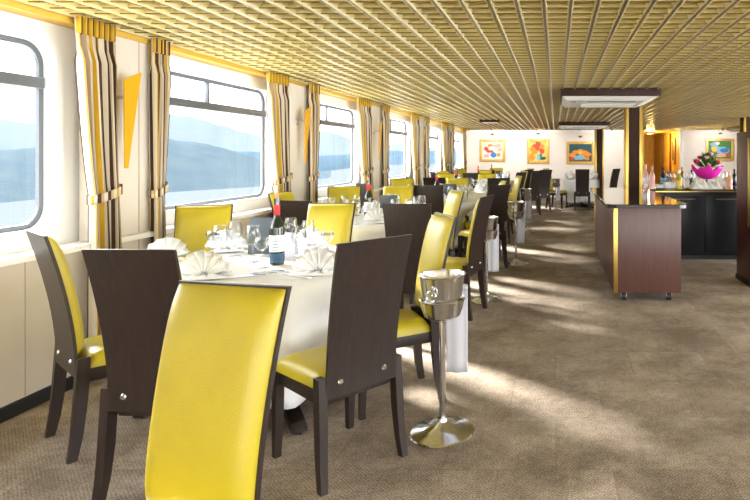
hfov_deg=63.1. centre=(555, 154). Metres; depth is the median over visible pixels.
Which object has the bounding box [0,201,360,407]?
wall
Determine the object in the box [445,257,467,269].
seat cushion
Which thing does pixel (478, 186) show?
folded napkin
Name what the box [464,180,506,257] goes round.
dining chair
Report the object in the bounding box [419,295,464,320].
bowl
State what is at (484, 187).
folded napkin
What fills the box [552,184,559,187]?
bowl
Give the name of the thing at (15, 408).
baseboard
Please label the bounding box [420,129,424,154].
wall sconce
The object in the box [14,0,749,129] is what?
ceiling
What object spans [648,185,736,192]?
countertop
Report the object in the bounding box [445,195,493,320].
dining chair
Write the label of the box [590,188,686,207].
countertop
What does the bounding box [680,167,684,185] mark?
bottle
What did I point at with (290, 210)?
dining chair
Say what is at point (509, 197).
dining chair
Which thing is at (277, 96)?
curtain
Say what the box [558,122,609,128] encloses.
air conditioner
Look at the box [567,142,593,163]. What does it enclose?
framed painting
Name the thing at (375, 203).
folded napkin
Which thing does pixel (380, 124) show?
wall sconce
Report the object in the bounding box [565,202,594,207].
dining table
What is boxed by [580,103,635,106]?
grille
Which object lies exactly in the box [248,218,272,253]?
menu card
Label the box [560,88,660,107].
air conditioner
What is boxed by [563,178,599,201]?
tablecloth
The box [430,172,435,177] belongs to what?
dining chair
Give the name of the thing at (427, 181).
dining chair
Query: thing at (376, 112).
wall pillar
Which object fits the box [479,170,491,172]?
dining chair
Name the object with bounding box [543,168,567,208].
dining chair
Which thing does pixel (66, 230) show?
window frames
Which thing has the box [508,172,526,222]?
dining chair
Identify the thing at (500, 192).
dining chair
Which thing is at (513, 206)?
ice bucket
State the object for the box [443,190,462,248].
cushion
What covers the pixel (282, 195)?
cushion
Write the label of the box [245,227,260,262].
wine glass
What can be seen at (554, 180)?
ice bucket
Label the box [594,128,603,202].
column
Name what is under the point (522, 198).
bowl
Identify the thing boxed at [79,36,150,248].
wall pillar
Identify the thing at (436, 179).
wine bottle
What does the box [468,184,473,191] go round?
folded napkin
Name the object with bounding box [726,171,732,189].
bottle
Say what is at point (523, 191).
ice bucket
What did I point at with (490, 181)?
dining chair
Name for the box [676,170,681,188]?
bottle
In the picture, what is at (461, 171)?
dining chair
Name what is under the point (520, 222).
cloth
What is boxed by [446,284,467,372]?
cloth
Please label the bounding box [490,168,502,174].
dining chair
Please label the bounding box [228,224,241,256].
wine glass
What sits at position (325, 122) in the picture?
window
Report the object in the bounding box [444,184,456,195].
menu card
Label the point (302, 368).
seat cushion
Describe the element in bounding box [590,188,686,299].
counter
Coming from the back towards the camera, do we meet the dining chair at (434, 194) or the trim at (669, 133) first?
the trim at (669, 133)
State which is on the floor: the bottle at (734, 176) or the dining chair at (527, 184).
the dining chair at (527, 184)
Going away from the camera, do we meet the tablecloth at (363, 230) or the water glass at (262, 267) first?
the water glass at (262, 267)
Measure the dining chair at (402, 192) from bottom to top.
1.025 m
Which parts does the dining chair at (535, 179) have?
panel, leg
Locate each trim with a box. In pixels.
[0,0,468,130]
[0,171,469,266]
[466,130,623,131]
[643,130,682,171]
[662,135,663,167]
[669,133,670,181]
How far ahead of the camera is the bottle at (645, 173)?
7.72 m
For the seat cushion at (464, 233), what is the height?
0.071 m
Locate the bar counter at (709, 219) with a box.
[648,185,736,258]
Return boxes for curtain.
[74,15,122,337]
[148,38,171,243]
[266,71,292,192]
[307,83,320,202]
[356,97,373,208]
[381,105,389,194]
[410,113,420,184]
[424,117,429,177]
[441,122,449,173]
[450,125,454,172]
[461,128,466,172]
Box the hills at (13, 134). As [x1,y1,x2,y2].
[0,114,456,155]
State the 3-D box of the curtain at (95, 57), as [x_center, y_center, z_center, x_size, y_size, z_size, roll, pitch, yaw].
[-2.790,0.255,3.483,0.108,2.130,0.352,0,0,0]
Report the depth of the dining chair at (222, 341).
1.46 m
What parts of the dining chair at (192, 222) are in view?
panel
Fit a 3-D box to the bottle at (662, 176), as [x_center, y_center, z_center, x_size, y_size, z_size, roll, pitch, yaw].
[1.558,0.323,8.300,0.081,0.273,0.081,0,0,0]
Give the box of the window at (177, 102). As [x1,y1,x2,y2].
[165,63,272,215]
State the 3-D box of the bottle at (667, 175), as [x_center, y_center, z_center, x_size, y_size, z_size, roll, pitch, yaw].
[1.670,0.348,8.500,0.068,0.222,0.068,0,0,0]
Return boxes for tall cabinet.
[735,131,749,286]
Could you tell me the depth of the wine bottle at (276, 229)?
3.27 m
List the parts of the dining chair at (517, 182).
leg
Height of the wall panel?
0.840 m
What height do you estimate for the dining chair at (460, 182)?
1.025 m
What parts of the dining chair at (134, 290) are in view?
leg, panel, seat frame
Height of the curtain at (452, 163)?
2.130 m
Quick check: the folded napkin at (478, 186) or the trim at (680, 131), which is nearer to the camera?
the folded napkin at (478, 186)
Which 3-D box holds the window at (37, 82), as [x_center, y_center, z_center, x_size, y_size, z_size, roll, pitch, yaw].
[-2.987,-0.115,2.550,0.115,1.160,1.680,0,0,0]
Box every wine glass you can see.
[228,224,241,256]
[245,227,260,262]
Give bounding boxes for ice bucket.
[418,268,465,303]
[486,215,498,230]
[507,201,524,211]
[519,188,531,195]
[552,178,559,183]
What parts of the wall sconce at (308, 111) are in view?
lamp shade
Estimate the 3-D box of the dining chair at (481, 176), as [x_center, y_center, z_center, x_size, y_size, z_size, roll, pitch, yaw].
[-1.381,0.868,10.694,0.418,1.025,0.553,0,0,11]
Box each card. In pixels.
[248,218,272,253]
[285,233,298,256]
[380,195,397,208]
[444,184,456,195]
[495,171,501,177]
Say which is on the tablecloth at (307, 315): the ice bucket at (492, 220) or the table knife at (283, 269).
the table knife at (283, 269)
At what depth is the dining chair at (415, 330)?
3.24 m
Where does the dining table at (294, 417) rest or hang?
on the floor
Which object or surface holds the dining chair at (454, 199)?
on the floor
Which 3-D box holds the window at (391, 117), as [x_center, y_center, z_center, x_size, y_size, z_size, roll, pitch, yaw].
[-2.987,-0.115,10.530,0.115,1.160,1.900,0,0,0]
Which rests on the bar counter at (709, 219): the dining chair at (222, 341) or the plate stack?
the plate stack
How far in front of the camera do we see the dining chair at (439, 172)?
12.71 m
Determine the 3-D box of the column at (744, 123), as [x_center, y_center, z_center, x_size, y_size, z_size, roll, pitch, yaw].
[4.160,0.280,12.300,0.308,2.200,0.296,0,0,0]
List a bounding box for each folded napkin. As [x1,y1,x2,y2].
[147,237,189,260]
[179,250,232,279]
[205,229,247,252]
[289,247,334,275]
[296,227,330,248]
[360,200,379,213]
[363,207,383,222]
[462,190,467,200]
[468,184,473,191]
[474,182,482,189]
[480,183,486,190]
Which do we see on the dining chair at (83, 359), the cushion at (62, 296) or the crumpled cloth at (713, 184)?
the cushion at (62, 296)
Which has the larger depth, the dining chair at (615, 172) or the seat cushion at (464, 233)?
the dining chair at (615, 172)
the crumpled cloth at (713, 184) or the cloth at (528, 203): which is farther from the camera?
the cloth at (528, 203)
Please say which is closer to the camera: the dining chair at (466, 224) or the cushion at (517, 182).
the dining chair at (466, 224)
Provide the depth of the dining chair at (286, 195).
5.41 m
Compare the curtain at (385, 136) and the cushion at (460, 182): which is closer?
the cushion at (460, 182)
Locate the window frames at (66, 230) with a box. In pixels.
[0,10,462,254]
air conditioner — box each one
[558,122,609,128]
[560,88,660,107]
[727,126,738,131]
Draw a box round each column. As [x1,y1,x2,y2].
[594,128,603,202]
[624,105,642,187]
[739,117,749,131]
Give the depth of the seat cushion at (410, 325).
3.15 m
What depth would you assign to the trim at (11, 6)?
4.27 m
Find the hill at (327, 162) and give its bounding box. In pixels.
[236,150,456,170]
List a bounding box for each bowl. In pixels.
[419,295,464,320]
[484,229,497,240]
[507,211,524,218]
[519,196,530,201]
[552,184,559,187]
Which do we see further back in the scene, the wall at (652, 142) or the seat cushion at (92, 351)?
the wall at (652, 142)
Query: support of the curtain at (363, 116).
hanging from the ceiling
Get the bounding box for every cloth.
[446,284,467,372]
[488,224,498,271]
[517,207,524,242]
[526,199,530,218]
[557,187,559,199]
[655,184,662,187]
[687,180,722,188]
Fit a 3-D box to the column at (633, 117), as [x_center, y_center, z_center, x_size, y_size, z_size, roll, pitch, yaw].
[1.130,0.280,8.360,0.248,2.200,0.236,0,0,0]
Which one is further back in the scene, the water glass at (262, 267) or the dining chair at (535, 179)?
the dining chair at (535, 179)
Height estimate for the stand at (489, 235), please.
0.668 m
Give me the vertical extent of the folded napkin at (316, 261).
0.144 m
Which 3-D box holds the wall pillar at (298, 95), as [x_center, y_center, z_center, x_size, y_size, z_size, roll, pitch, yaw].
[-2.883,0.280,6.330,0.094,2.200,0.460,0,0,0]
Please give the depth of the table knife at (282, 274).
2.92 m
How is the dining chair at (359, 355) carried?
on the floor
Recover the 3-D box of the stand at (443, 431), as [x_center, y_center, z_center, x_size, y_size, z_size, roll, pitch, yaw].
[-0.565,1.046,2.834,0.322,0.668,0.322,0,0,0]
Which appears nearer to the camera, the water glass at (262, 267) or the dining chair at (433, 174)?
the water glass at (262, 267)
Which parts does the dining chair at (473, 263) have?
leg, panel, leg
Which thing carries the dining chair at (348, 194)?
on the floor
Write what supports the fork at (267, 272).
on the tablecloth at (307, 315)
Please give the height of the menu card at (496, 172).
0.227 m
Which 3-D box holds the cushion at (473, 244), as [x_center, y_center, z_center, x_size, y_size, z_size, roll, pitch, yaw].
[-0.669,0.638,4.944,0.144,0.556,0.343,0,0,12]
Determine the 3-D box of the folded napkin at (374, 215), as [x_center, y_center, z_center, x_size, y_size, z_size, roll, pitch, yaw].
[-1.660,0.555,5.277,0.282,0.144,0.147,0,0,-20]
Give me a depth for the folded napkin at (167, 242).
3.38 m
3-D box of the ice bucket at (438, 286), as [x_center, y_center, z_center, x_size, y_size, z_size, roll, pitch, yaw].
[-0.565,0.678,2.834,0.235,0.183,0.241,0,0,0]
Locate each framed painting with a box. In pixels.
[480,139,504,161]
[527,139,548,163]
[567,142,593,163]
[706,139,733,160]
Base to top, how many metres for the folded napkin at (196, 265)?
0.144 m
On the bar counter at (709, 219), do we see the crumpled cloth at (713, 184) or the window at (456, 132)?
the crumpled cloth at (713, 184)
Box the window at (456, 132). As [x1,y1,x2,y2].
[454,131,460,169]
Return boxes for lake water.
[0,164,456,226]
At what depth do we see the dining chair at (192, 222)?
3.97 m
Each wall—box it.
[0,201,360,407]
[466,130,738,196]
[644,130,678,184]
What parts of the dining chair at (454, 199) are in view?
leg, leg, panel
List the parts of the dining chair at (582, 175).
leg, panel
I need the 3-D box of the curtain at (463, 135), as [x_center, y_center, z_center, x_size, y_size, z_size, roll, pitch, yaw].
[-2.790,0.255,17.317,0.108,2.130,0.845,0,0,0]
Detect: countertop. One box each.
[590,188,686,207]
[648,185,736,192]
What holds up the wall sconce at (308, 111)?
attached to the wall pillar at (298, 95)
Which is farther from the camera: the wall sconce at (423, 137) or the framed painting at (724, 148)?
the framed painting at (724, 148)
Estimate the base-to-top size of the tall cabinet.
1.630 m
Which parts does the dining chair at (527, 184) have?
panel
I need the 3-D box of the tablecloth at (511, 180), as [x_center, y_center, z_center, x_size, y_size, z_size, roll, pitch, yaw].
[-1.617,0.932,14.447,1.235,0.600,1.234,0,0,0]
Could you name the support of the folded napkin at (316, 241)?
on the tablecloth at (307, 315)
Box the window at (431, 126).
[424,124,440,175]
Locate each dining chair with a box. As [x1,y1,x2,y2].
[25,229,106,464]
[81,249,181,499]
[145,280,291,499]
[174,204,232,260]
[267,191,294,216]
[271,234,412,496]
[280,200,311,245]
[306,203,355,245]
[327,186,360,213]
[356,183,374,207]
[358,212,456,419]
[382,204,431,308]
[383,186,413,203]
[390,178,413,196]
[409,189,464,303]
[413,185,443,214]
[423,178,445,186]
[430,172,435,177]
[438,171,448,173]
[438,173,454,182]
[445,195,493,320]
[446,178,469,222]
[457,168,465,177]
[458,184,510,272]
[463,173,477,188]
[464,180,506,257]
[477,173,495,183]
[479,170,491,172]
[487,178,510,242]
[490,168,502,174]
[508,171,527,198]
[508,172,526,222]
[509,169,532,195]
[510,175,522,233]
[529,171,542,214]
[536,170,551,212]
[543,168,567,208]
[574,169,590,209]
[609,169,619,187]
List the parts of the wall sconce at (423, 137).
lamp shade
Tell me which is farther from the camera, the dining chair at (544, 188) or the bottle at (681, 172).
the dining chair at (544, 188)
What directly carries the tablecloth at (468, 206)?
on the dining table at (455, 248)
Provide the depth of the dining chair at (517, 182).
9.67 m
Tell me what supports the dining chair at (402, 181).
on the floor
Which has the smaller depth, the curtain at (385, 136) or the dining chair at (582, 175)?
the curtain at (385, 136)
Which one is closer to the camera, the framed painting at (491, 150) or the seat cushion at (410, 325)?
the seat cushion at (410, 325)
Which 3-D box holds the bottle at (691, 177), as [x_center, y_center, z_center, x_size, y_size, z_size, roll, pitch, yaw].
[2.021,0.338,8.500,0.068,0.242,0.068,0,0,0]
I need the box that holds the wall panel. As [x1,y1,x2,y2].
[672,138,674,162]
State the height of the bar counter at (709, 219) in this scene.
0.920 m
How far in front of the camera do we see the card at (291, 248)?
3.52 m
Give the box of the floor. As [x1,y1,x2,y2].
[0,197,749,499]
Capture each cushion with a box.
[48,236,83,353]
[78,335,105,367]
[269,192,294,208]
[276,344,326,387]
[397,309,429,337]
[415,213,453,307]
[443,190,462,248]
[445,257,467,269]
[447,178,468,193]
[458,229,469,236]
[464,221,470,228]
[466,198,479,261]
[510,176,521,200]
[544,169,552,189]
[549,190,566,192]
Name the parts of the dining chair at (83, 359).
panel, leg, leg, seat frame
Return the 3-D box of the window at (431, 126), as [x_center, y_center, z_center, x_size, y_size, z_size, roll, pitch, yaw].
[-2.987,-0.115,13.525,0.115,1.160,2.030,0,0,0]
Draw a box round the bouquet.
[691,151,723,181]
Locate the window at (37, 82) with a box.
[0,23,62,242]
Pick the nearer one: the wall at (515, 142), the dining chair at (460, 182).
the dining chair at (460, 182)
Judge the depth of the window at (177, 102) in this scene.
5.13 m
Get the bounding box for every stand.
[409,295,474,448]
[471,229,503,303]
[503,211,528,265]
[519,196,533,234]
[551,184,561,210]
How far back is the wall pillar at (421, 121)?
12.04 m
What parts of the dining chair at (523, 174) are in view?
panel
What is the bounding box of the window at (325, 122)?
[318,99,359,192]
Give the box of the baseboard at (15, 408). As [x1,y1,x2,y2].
[0,376,73,423]
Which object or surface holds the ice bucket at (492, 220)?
on the stand at (489, 235)
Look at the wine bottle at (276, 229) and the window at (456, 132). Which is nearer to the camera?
the wine bottle at (276, 229)
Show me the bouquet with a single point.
(706, 173)
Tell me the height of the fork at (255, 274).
0.005 m
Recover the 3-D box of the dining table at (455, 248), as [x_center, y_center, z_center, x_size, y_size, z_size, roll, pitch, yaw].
[-1.680,1.009,7.850,1.190,0.742,1.190,0,0,0]
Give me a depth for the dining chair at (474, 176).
11.26 m
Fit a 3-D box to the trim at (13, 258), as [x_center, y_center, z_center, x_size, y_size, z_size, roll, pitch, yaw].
[-2.880,0.547,5.800,0.180,0.035,25.600,0,0,0]
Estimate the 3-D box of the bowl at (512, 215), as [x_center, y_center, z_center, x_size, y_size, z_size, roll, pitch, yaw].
[-0.507,0.761,7.220,0.226,0.098,0.226,0,0,0]
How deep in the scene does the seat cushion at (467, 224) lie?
7.67 m
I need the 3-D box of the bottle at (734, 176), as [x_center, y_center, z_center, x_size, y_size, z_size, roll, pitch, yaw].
[2.646,0.333,8.450,0.068,0.252,0.068,0,0,0]
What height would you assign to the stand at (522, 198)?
0.668 m
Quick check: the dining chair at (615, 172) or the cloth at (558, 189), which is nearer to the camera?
the cloth at (558, 189)
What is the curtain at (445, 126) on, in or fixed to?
hanging from the ceiling
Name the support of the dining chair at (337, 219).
on the floor
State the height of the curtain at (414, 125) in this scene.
2.130 m
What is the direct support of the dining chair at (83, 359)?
on the floor
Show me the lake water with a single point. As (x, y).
(17, 212)
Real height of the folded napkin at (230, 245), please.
0.144 m
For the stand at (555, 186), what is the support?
on the floor
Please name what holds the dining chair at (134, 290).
on the floor
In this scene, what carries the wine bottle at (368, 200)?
on the tablecloth at (363, 230)
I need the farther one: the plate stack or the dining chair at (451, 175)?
the dining chair at (451, 175)
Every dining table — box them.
[133,406,307,434]
[454,247,463,252]
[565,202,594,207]
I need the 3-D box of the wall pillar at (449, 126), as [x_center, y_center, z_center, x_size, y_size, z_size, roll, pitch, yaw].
[-2.883,0.280,15.100,0.094,2.200,0.500,0,0,0]
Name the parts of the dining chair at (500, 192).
leg, seat frame, panel, leg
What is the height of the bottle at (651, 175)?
0.313 m
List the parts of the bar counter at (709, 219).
counter door, counter door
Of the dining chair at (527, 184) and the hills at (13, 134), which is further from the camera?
the hills at (13, 134)
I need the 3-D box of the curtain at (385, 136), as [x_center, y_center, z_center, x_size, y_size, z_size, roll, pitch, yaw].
[-2.790,0.255,9.349,0.108,2.130,0.306,0,0,0]
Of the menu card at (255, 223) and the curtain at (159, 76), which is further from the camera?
the curtain at (159, 76)
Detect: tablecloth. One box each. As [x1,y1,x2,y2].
[179,246,335,408]
[351,213,385,241]
[413,198,477,245]
[467,190,486,220]
[509,179,513,191]
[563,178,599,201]
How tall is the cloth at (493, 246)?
0.463 m
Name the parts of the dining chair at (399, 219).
leg, seat frame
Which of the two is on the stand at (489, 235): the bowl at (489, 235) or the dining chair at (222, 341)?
the bowl at (489, 235)
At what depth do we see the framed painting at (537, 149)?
18.57 m
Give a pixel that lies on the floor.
(571, 388)
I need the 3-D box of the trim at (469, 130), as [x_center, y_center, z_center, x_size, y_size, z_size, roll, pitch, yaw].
[-0.070,-0.785,18.593,5.860,0.070,0.015,0,0,0]
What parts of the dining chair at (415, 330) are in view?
leg, seat frame, leg, panel, leg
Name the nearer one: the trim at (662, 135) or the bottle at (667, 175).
the bottle at (667, 175)
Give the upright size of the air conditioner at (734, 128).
0.155 m
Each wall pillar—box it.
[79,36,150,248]
[289,83,308,200]
[371,105,381,201]
[419,118,423,184]
[449,126,450,172]
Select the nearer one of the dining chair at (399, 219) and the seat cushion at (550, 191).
the dining chair at (399, 219)
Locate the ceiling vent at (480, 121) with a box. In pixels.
[479,120,499,122]
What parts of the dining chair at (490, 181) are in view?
panel, leg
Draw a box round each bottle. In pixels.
[269,192,284,264]
[364,177,372,214]
[434,171,439,184]
[643,164,647,188]
[649,166,654,188]
[660,168,665,183]
[666,171,669,181]
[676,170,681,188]
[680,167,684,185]
[689,170,693,184]
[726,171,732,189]
[732,169,736,185]
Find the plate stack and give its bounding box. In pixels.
[663,182,675,188]
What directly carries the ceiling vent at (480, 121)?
in the ceiling
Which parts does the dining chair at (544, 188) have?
panel, leg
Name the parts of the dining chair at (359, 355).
leg, leg, seat frame, leg, panel, leg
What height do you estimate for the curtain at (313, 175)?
2.130 m
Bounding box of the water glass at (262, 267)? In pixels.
[254,237,269,268]
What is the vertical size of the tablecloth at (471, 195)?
0.600 m
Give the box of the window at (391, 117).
[388,116,410,180]
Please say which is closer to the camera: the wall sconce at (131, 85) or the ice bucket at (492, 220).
the wall sconce at (131, 85)
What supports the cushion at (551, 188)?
on the dining chair at (551, 191)
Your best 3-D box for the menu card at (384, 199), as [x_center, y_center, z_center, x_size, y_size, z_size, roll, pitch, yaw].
[-1.679,0.515,5.733,0.170,0.227,0.107,0,0,-3]
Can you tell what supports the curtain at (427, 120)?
hanging from the ceiling
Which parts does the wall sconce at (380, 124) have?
lamp shade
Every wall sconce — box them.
[117,72,141,167]
[295,106,310,162]
[372,120,382,159]
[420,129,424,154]
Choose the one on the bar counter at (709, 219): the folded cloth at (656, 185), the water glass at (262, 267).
the folded cloth at (656, 185)
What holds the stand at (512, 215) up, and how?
on the floor
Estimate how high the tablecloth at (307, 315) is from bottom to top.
0.645 m
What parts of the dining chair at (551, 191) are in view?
leg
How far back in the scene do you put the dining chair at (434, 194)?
6.72 m
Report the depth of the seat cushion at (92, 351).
2.68 m
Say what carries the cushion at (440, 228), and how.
on the dining chair at (415, 330)
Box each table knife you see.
[247,269,289,273]
[282,274,310,278]
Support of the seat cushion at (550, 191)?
on the dining chair at (551, 191)
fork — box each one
[229,274,265,277]
[236,272,276,275]
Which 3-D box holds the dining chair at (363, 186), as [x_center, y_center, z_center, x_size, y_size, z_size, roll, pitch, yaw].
[-2.228,0.868,7.312,0.418,1.025,0.552,0,0,45]

